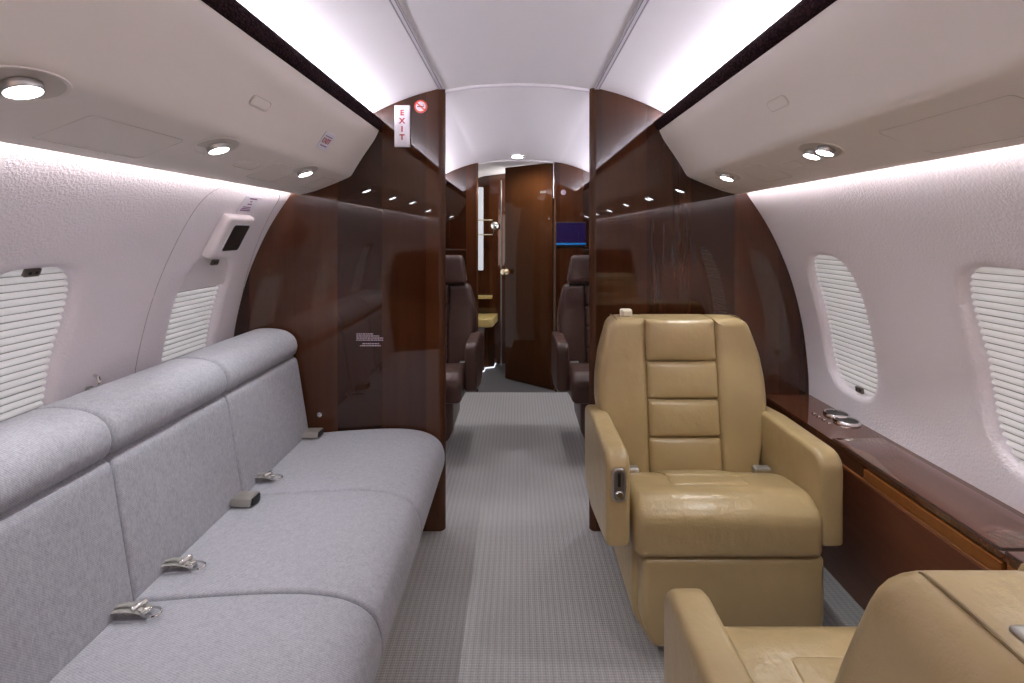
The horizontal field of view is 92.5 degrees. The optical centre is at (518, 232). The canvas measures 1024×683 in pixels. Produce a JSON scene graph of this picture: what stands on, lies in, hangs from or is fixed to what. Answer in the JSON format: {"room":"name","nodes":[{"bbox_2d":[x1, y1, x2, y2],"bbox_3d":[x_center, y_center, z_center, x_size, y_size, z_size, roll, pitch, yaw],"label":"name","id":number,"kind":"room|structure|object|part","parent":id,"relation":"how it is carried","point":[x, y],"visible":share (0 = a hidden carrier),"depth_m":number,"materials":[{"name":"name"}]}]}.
{"room":"aircraft cabin","nodes":[
{"label":"aircraft cabin","id":0,"kind":"room"},
{"bbox_2d":[0,142,290,407],"bbox_3d":[-1.001,0.430,0.360,0.481,1.600,6.880,0,0,0],"label":"wall","id":1,"kind":"structure","parent":0,"point":[113,229],"depth_m":1.30,"materials":[{"name":"white plastic"}]},
{"bbox_2d":[0,267,67,421],"bbox_3d":[-1.163,0.327,1.113,0.137,0.567,0.279,0,0,0],"label":"window shade","id":2,"kind":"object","parent":1,"relation":"in","point":[31,299],"depth_m":1.16,"materials":[{"name":"white plastic"}]},
{"bbox_2d":[85,374,100,390],"bbox_3d":[-1.157,0.413,1.335,0.035,0.057,0.024,0,0,0],"label":"anchor","id":3,"kind":"object","parent":1,"relation":"attached to","point":[96,376],"visible":0.46,"depth_m":1.33,"materials":[{"name":"silver metal"}]},
{"bbox_2d":[0,0,383,193],"bbox_3d":[-0.737,-0.312,-0.591,0.360,0.307,5.219,0,0,0],"label":"overhead panel","id":4,"kind":"object","parent":1,"relation":"attached to","point":[151,80],"visible":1,"depth_m":0.97,"materials":[{"name":"white plastic"}]},
{"bbox_2d":[0,65,72,101],"bbox_3d":[-0.728,-0.215,0.717,0.090,0.039,0.132,0,0,0],"label":"light","id":5,"kind":"object","parent":4,"relation":"attached to","point":[17,83],"visible":1,"depth_m":0.71,"materials":[{"name":"white"}]},
{"bbox_2d":[192,137,241,154],"bbox_3d":[-0.738,-0.211,1.200,0.090,0.039,0.132,0,0,0],"label":"light","id":6,"kind":"object","parent":4,"relation":"attached to","point":[218,145],"visible":1,"depth_m":1.18,"materials":[{"name":"white"}]},
{"bbox_2d":[289,165,319,176],"bbox_3d":[-0.738,-0.211,1.685,0.090,0.039,0.132,0,0,0],"label":"light","id":7,"kind":"object","parent":4,"relation":"attached to","point":[305,171],"visible":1,"depth_m":1.67,"materials":[{"name":"white"}]},
{"bbox_2d":[316,131,334,150],"bbox_3d":[-0.646,-0.307,1.640,0.036,0.054,0.080,0,0,0],"label":"placard","id":8,"kind":"object","parent":4,"relation":"attached to","point":[326,140],"visible":1,"depth_m":1.64,"materials":[{"name":"white plastic"}]},
{"bbox_2d":[161,257,227,362],"bbox_3d":[-1.156,0.330,1.758,0.151,0.561,0.279,0,0,0],"label":"window","id":9,"kind":"structure","parent":1,"relation":"in","point":[186,331],"depth_m":1.76,"materials":[{"name":"white plastic"}]},
{"bbox_2d":[161,285,217,362],"bbox_3d":[-1.192,0.396,1.758,0.080,0.421,0.276,0,0,0],"label":"pleated shade","id":10,"kind":"object","parent":9,"relation":"attached to","point":[186,331],"depth_m":1.76,"materials":[{"name":"white plastic"}]},
{"bbox_3d":[-1.119,0.123,1.758,0.076,0.146,0.276,0,0,0],"label":"panel","id":11,"kind":"part","parent":9,"relation":"part of","materials":[{"name":"white plastic"}]},
{"bbox_2d":[135,186,279,371],"bbox_3d":[-1.071,0.238,1.788,0.252,0.787,0.577,0,0,0],"label":"trim","id":12,"kind":"structure","parent":1,"relation":"attached to","point":[224,186],"depth_m":1.51,"materials":[{"name":"grey plastic"}]},
{"bbox_2d":[202,214,254,258],"bbox_3d":[-1.030,0.011,1.742,0.101,0.156,0.165,0,0,0],"label":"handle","id":13,"kind":"object","parent":1,"relation":"attached to","point":[227,237],"visible":1,"depth_m":1.70,"materials":[{"name":"white plastic"}]},
{"bbox_2d":[236,196,260,212],"bbox_3d":[-0.978,-0.104,1.775,0.039,0.057,0.096,0,0,0],"label":"placard","id":14,"kind":"object","parent":1,"relation":"attached to","point":[249,203],"visible":1,"depth_m":1.77,"materials":[{"name":"white"}]},
{"bbox_2d":[478,174,504,362],"bbox_3d":[0.000,0.303,4.635,2.394,1.854,0.030,0,0,0],"label":"wall","id":15,"kind":"structure","parent":0,"point":[489,278],"depth_m":4.62,"materials":[{"name":"brown wood"}]},
{"bbox_2d":[478,187,482,269],"bbox_3d":[-0.359,-0.040,4.604,0.048,0.780,0.028,0,0,0],"label":"vanity light","id":16,"kind":"object","parent":15,"relation":"attached to","point":[480,189],"visible":0.96,"depth_m":4.59,"materials":[{"name":"grey"}]},
{"bbox_2d":[478,295,491,298],"bbox_3d":[-0.475,0.595,4.555,0.450,0.020,0.110,0,0,0],"label":"wall shelf","id":17,"kind":"object","parent":15,"relation":"attached to","point":[479,296],"visible":0.36,"depth_m":4.51,"materials":[{"name":"brown"}]},
{"bbox_2d":[478,219,498,234],"bbox_3d":[-0.291,-0.050,4.474,0.219,0.140,0.292,0,0,0],"label":"towel rail","id":18,"kind":"object","parent":15,"relation":"attached to","point":[494,225],"visible":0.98,"depth_m":4.35,"materials":[{"name":"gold metal"}]},
{"bbox_2d":[446,162,588,391],"bbox_3d":[0.000,0.340,3.820,2.390,1.779,0.042,0,0,0],"label":"wall","id":19,"kind":"structure","parent":0,"point":[462,183],"depth_m":3.80,"materials":[{"name":"brown wood"}]},
{"bbox_3d":[-0.324,0.344,3.820,0.012,1.773,0.042,0,0,0],"label":"edge moulding","id":20,"kind":"part","parent":19,"relation":"part of","materials":[{"name":"brown wood"}]},
{"bbox_2d":[501,163,553,389],"bbox_3d":[0.060,0.337,3.973,0.494,1.778,0.093,0,0,39],"label":"door","id":21,"kind":"structure","parent":19,"relation":"in","point":[528,272],"depth_m":3.97,"materials":[{"name":"brown wood"}]},
{"bbox_3d":[-0.121,0.325,4.101,0.052,0.052,0.061,0,0,39],"label":"knob","id":22,"kind":"part","parent":21,"relation":"part of","materials":[{"name":"gold metal"}]},
{"bbox_2d":[553,162,553,197],"bbox_3d":[0.268,-0.415,3.796,0.007,0.290,0.007,0,0,-23],"label":"bar","id":23,"kind":"object","parent":19,"relation":"attached to","point":[553,162],"visible":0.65,"depth_m":3.79,"materials":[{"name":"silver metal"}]},
{"bbox_3d":[0.281,0.340,3.820,0.012,1.779,0.042,0,0,0],"label":"edge moulding","id":24,"kind":"part","parent":19,"relation":"part of","materials":[{"name":"brown wood"}]},
{"bbox_2d":[556,222,585,246],"bbox_3d":[0.404,0.013,3.794,0.233,0.195,0.009,0,0,0],"label":"monitor","id":25,"kind":"object","parent":19,"relation":"attached to","point":[568,234],"visible":1,"depth_m":3.79,"materials":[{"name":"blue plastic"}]},
{"bbox_2d":[237,0,800,177],"bbox_3d":[0.000,-0.467,0.735,1.524,0.314,7.870,0,0,0],"label":"ceiling","id":26,"kind":"structure","parent":0,"point":[363,46],"depth_m":1.57,"materials":[{"name":"white plastic"}]},
{"bbox_2d":[510,155,524,157],"bbox_3d":[-0.012,-0.570,3.680,0.116,0.009,0.116,0,0,0],"label":"recessed light","id":27,"kind":"object","parent":26,"relation":"in","point":[513,156],"visible":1,"depth_m":3.64,"materials":[{"name":"white glass"}]},
{"bbox_2d":[234,88,808,530],"bbox_3d":[0.000,0.316,2.045,2.390,1.829,0.052,0,0,0],"label":"wall","id":28,"kind":"structure","parent":0,"point":[362,252],"depth_m":2.02,"materials":[{"name":"brown wood"}]},
{"bbox_2d":[356,333,382,345],"bbox_3d":[-0.615,0.440,2.019,0.110,0.053,0.001,0,0,0],"label":"printed notice","id":29,"kind":"object","parent":28,"relation":"attached to","point":[356,333],"visible":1,"depth_m":2.02,"materials":[{"name":"grey"}]},
{"bbox_2d":[394,105,409,146],"bbox_3d":[-0.479,-0.438,2.013,0.063,0.170,0.013,0,0,0],"label":"exit sign","id":30,"kind":"object","parent":28,"relation":"attached to","point":[401,112],"visible":1,"depth_m":2.01,"materials":[{"name":"white plastic"}]},
{"bbox_2d":[388,0,443,89],"bbox_3d":[-0.322,-0.599,-0.590,0.022,0.015,5.220,0,0,0],"label":"trim","id":31,"kind":"structure","parent":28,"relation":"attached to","point":[395,4],"depth_m":1.50,"materials":[{"name":"grey metal"}]},
{"bbox_2d":[414,100,426,112],"bbox_3d":[-0.405,-0.521,2.018,0.054,0.054,0.004,0,0,0],"label":"no smoking sign","id":32,"kind":"object","parent":28,"relation":"attached to","point":[420,106],"visible":1,"depth_m":2.02,"materials":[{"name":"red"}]},
{"bbox_3d":[-0.319,0.317,2.045,0.025,1.827,0.052,0,0,0],"label":"edge moulding","id":33,"kind":"part","parent":28,"relation":"part of","materials":[{"name":"brown wood"}]},
{"bbox_2d":[445,85,589,92],"bbox_3d":[0.000,-0.598,2.040,0.657,0.034,0.006,0,0,0],"label":"trim","id":34,"kind":"structure","parent":28,"relation":"attached to","point":[509,85],"depth_m":2.04,"materials":[{"name":"grey plastic"}]},
{"bbox_3d":[0.305,0.316,2.045,0.025,1.829,0.052,0,0,0],"label":"edge moulding","id":35,"kind":"part","parent":28,"relation":"part of","materials":[{"name":"brown wood"}]},
{"bbox_2d":[594,0,649,89],"bbox_3d":[0.322,-0.599,-0.590,0.022,0.015,5.220,0,0,0],"label":"trim","id":36,"kind":"structure","parent":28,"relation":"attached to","point":[642,4],"depth_m":1.50,"materials":[{"name":"grey metal"}]},
{"bbox_2d":[374,363,863,682],"bbox_3d":[0.000,1.245,0.735,2.320,0.030,7.870,0,0,0],"label":"floor","id":37,"kind":"structure","parent":0,"point":[517,585],"depth_m":1.75,"materials":[{"name":"grey carpet"}]},
{"bbox_2d":[0,328,444,682],"bbox_3d":[-0.722,0.808,1.334,0.838,0.843,1.346,0,0,0],"label":"sofa","id":38,"kind":"object","parent":37,"relation":"on","point":[101,486],"visible":0.96,"depth_m":1.12,"materials":[{"name":"grey fabric"}]},
{"bbox_2d":[0,459,132,682],"bbox_3d":[-0.978,0.684,0.877,0.244,0.368,0.433,0,0,0],"label":"cushion","id":39,"kind":"object","parent":38,"relation":"on","point":[66,547],"depth_m":0.95,"materials":[{"name":"grey fabric"}]},
{"bbox_2d":[110,598,162,617],"bbox_3d":[-0.823,0.799,1.044,0.142,0.031,0.040,0,0,5],"label":"belt","id":40,"kind":"object","parent":38,"relation":"on","point":[142,607],"visible":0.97,"depth_m":1.03,"materials":[{"name":"grey metal"}]},
{"bbox_2d":[103,395,240,600],"bbox_3d":[-0.978,0.684,1.310,0.244,0.368,0.428,0,0,0],"label":"cushion","id":41,"kind":"object","parent":38,"relation":"on","point":[175,482],"depth_m":1.25,"materials":[{"name":"grey fabric"}]},
{"bbox_2d":[161,554,205,569],"bbox_3d":[-0.823,0.799,1.189,0.142,0.031,0.040,0,0,5],"label":"belt","id":42,"kind":"object","parent":38,"relation":"on","point":[188,562],"visible":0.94,"depth_m":1.18,"materials":[{"name":"grey metal"}]},
{"bbox_2d":[49,594,381,682],"bbox_3d":[-0.626,0.899,0.877,0.647,0.202,0.433,0,0,0],"label":"seat cushion","id":43,"kind":"object","parent":38,"relation":"on","point":[195,638],"depth_m":0.97,"materials":[{"name":"grey fabric"}]},
{"bbox_2d":[229,491,259,507],"bbox_3d":[-0.839,0.798,1.473,0.107,0.027,0.048,0,0,6],"label":"belt","id":44,"kind":"object","parent":38,"relation":"on","point":[244,498],"visible":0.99,"depth_m":1.45,"materials":[{"name":"grey"}]},
{"bbox_2d":[221,356,307,490],"bbox_3d":[-0.978,0.684,1.766,0.244,0.368,0.481,0,0,0],"label":"cushion","id":45,"kind":"object","parent":38,"relation":"on","point":[266,412],"depth_m":1.71,"materials":[{"name":"grey fabric"}]},
{"bbox_2d":[255,470,282,480],"bbox_3d":[-0.836,0.799,1.611,0.131,0.031,0.040,0,0,3],"label":"belt","id":46,"kind":"object","parent":38,"relation":"on","point":[269,475],"visible":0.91,"depth_m":1.60,"materials":[{"name":"grey metal"}]},
{"bbox_2d":[135,491,420,660],"bbox_3d":[-0.626,0.899,1.310,0.647,0.202,0.428,0,0,0],"label":"seat cushion","id":47,"kind":"object","parent":38,"relation":"on","point":[358,548],"depth_m":1.25,"materials":[{"name":"grey fabric"}]},
{"bbox_2d":[301,428,323,438],"bbox_3d":[-0.839,0.796,1.953,0.107,0.027,0.048,0,0,6],"label":"belt","id":48,"kind":"object","parent":38,"relation":"on","point":[314,433],"visible":0.98,"depth_m":1.93,"materials":[{"name":"grey"}]},
{"bbox_2d":[250,428,444,537],"bbox_3d":[-0.626,0.899,1.766,0.647,0.202,0.481,0,0,0],"label":"seat cushion","id":49,"kind":"object","parent":38,"relation":"on","point":[407,465],"depth_m":1.71,"materials":[{"name":"grey fabric"}]},
{"bbox_2d":[446,255,482,440],"bbox_3d":[-0.565,0.686,2.892,0.664,1.087,0.644,0,0,0],"label":"armchair","id":50,"kind":"object","parent":37,"relation":"on","point":[464,343],"visible":0.24,"depth_m":3.03,"materials":[{"name":"brown leather"}]},
{"bbox_2d":[446,363,465,403],"bbox_3d":[-0.565,0.839,2.820,0.524,0.182,0.500,0,0,0],"label":"seat cushion","id":51,"kind":"object","parent":50,"relation":"on","point":[455,372],"depth_m":2.59,"materials":[{"name":"brown leather"}]},
{"bbox_3d":[-0.267,0.774,2.929,0.068,0.319,0.462,0,0,0],"label":"armrest","id":52,"kind":"part","parent":50,"relation":"part of","materials":[{"name":"brown leather"}]},
{"bbox_2d":[478,313,497,370],"bbox_3d":[-0.450,0.994,4.438,0.500,0.478,0.363,0,0,0],"label":"cabinet","id":53,"kind":"object","parent":37,"relation":"on","point":[486,322],"depth_m":4.47,"materials":[{"name":"brown wood"}]},
{"bbox_2d":[478,313,497,326],"bbox_3d":[-0.450,0.792,4.445,0.500,0.075,0.330,0,0,0],"label":"countertop","id":54,"kind":"structure","parent":53,"relation":"on","point":[484,319],"depth_m":4.33,"materials":[{"name":"brown"}]},
{"bbox_2d":[501,180,501,365],"bbox_3d":[-0.165,0.370,4.550,0.012,1.720,0.012,0,0,0],"label":"post","id":55,"kind":"object","parent":37,"relation":"on","point":[501,180],"visible":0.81,"depth_m":4.54,"materials":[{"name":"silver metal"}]},
{"bbox_2d":[551,255,588,438],"bbox_3d":[0.540,0.686,2.892,0.664,1.087,0.644,0,0,0],"label":"armchair","id":56,"kind":"object","parent":37,"relation":"on","point":[570,342],"visible":0.26,"depth_m":3.03,"materials":[{"name":"brown leather"}]},
{"bbox_3d":[0.242,0.774,2.929,0.068,0.319,0.462,0,0,0],"label":"armrest","id":57,"kind":"part","parent":56,"relation":"part of","materials":[{"name":"brown leather"}]},
{"bbox_2d":[568,363,588,403],"bbox_3d":[0.540,0.839,2.820,0.524,0.182,0.500,0,0,0],"label":"seat cushion","id":58,"kind":"object","parent":56,"relation":"on","point":[578,373],"depth_m":2.59,"materials":[{"name":"brown leather"}]},
{"bbox_2d":[585,308,842,645],"bbox_3d":[0.575,0.756,1.613,0.664,0.948,0.531,0,0,0],"label":"armchair","id":59,"kind":"object","parent":37,"relation":"on","point":[693,481],"visible":0.97,"depth_m":1.46,"materials":[{"name":"beige leather"}]},
{"bbox_3d":[0.277,0.774,1.591,0.068,0.319,0.462,0,0,0],"label":"armrest","id":60,"kind":"part","parent":59,"relation":"part of","materials":[{"name":"beige leather"}]},
{"bbox_3d":[0.277,0.699,1.361,0.040,0.093,0.011,0,0,0],"label":"control plate","id":61,"kind":"part","parent":59,"relation":"part of","materials":[{"name":"silver metal"}]},
{"bbox_2d":[630,472,822,556],"bbox_3d":[0.587,0.840,1.542,0.529,0.181,0.380,0,0,0],"label":"seat cushion","id":62,"kind":"object","parent":59,"relation":"on","point":[673,514],"depth_m":1.36,"materials":[{"name":"beige leather"}]},
{"bbox_3d":[0.873,0.774,1.591,0.068,0.319,0.462,0,0,0],"label":"armrest","id":63,"kind":"part","parent":59,"relation":"part of","materials":[{"name":"beige leather"}]},
{"bbox_2d":[664,563,1023,682],"bbox_3d":[0.580,0.762,0.642,0.664,0.936,0.637,0,0,0],"label":"armchair","id":64,"kind":"object","parent":37,"relation":"on","point":[921,626],"visible":1,"depth_m":0.43,"materials":[{"name":"beige leather"}]},
{"bbox_3d":[0.282,0.758,0.621,0.068,0.330,0.462,0,0,0],"label":"armrest","id":65,"kind":"part","parent":64,"relation":"part of","materials":[{"name":"beige leather"}]},
{"bbox_2d":[725,627,856,682],"bbox_3d":[0.580,0.825,0.720,0.524,0.188,0.480,0,0,0],"label":"seat cushion","id":66,"kind":"object","parent":64,"relation":"on","point":[768,654],"depth_m":0.86,"materials":[{"name":"beige leather"}]},
{"bbox_2d":[766,395,1023,610],"bbox_3d":[1.097,0.946,0.584,0.196,0.568,2.868,0,0,0],"label":"ledge","id":67,"kind":"object","parent":37,"relation":"on","point":[903,512],"visible":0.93,"depth_m":1.35,"materials":[{"name":"brown wood"}]},
{"bbox_2d":[812,412,831,423],"bbox_3d":[1.083,0.662,1.755,0.015,0.005,0.105,0,0,0],"label":"button","id":68,"kind":"object","parent":67,"relation":"attached to","point":[813,413],"visible":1,"depth_m":1.76,"materials":[{"name":"silver metal"}]},
{"bbox_2d":[823,409,850,417],"bbox_3d":[1.160,0.660,1.790,0.086,0.009,0.086,0,0,0],"label":"cup holder","id":69,"kind":"object","parent":67,"relation":"in","point":[828,412],"visible":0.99,"depth_m":1.79,"materials":[{"name":"silver metal"}]},
{"bbox_2d":[832,415,861,426],"bbox_3d":[1.152,0.660,1.722,0.086,0.009,0.086,0,0,0],"label":"cup holder","id":70,"kind":"object","parent":67,"relation":"in","point":[849,421],"visible":1,"depth_m":1.72,"materials":[{"name":"silver metal"}]},
{"bbox_3d":[1.090,0.970,0.584,0.180,0.520,2.868,0,0,0],"label":"panel","id":71,"kind":"part","parent":67,"relation":"part of","materials":[{"name":"brown wood"}]},
{"bbox_3d":[1.091,0.664,1.305,0.158,0.004,0.550,0,0,0],"label":"lid","id":72,"kind":"part","parent":67,"relation":"part of","materials":[{"name":"brown wood"}]},
{"bbox_3d":[1.011,0.700,1.222,0.018,0.028,0.405,0,0,0],"label":"drawer","id":73,"kind":"part","parent":67,"relation":"part of","materials":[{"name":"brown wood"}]},
{"bbox_3d":[1.091,0.664,0.659,0.158,0.004,0.718,0,0,0],"label":"lid","id":74,"kind":"part","parent":67,"relation":"part of","materials":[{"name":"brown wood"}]},
{"bbox_2d":[747,144,1023,513],"bbox_3d":[1.001,0.430,0.360,0.481,1.600,6.880,0,0,0],"label":"wall","id":75,"kind":"structure","parent":0,"point":[912,239],"depth_m":1.35,"materials":[{"name":"white plastic"}]},
{"bbox_2d":[654,0,1023,193],"bbox_3d":[0.737,-0.312,-0.591,0.360,0.307,5.219,0,0,0],"label":"overhead panel","id":76,"kind":"object","parent":75,"relation":"attached to","point":[887,83],"visible":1,"depth_m":0.98,"materials":[{"name":"white plastic"}]},
{"bbox_2d":[713,170,742,180],"bbox_3d":[0.752,-0.205,1.765,0.090,0.039,0.132,0,0,0],"label":"light","id":77,"kind":"object","parent":76,"relation":"attached to","point":[725,175],"visible":1,"depth_m":1.75,"materials":[{"name":"white"}]},
{"bbox_2d":[796,142,844,159],"bbox_3d":[0.752,-0.206,1.225,0.090,0.038,0.132,0,0,0],"label":"light","id":78,"kind":"object","parent":76,"relation":"attached to","point":[810,150],"visible":1,"depth_m":1.21,"materials":[{"name":"white metal"}]},
{"bbox_2d":[814,255,876,395],"bbox_3d":[1.165,0.327,1.758,0.133,0.567,0.279,0,0,0],"label":"window shade","id":79,"kind":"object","parent":75,"relation":"in","point":[853,345],"depth_m":1.76,"materials":[{"name":"white plastic"}]},
{"bbox_2d":[970,267,1023,465],"bbox_3d":[1.165,0.327,1.113,0.133,0.567,0.279,0,0,0],"label":"window shade","id":80,"kind":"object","parent":75,"relation":"in","point":[998,294],"depth_m":1.19,"materials":[{"name":"white plastic"}]}
]}

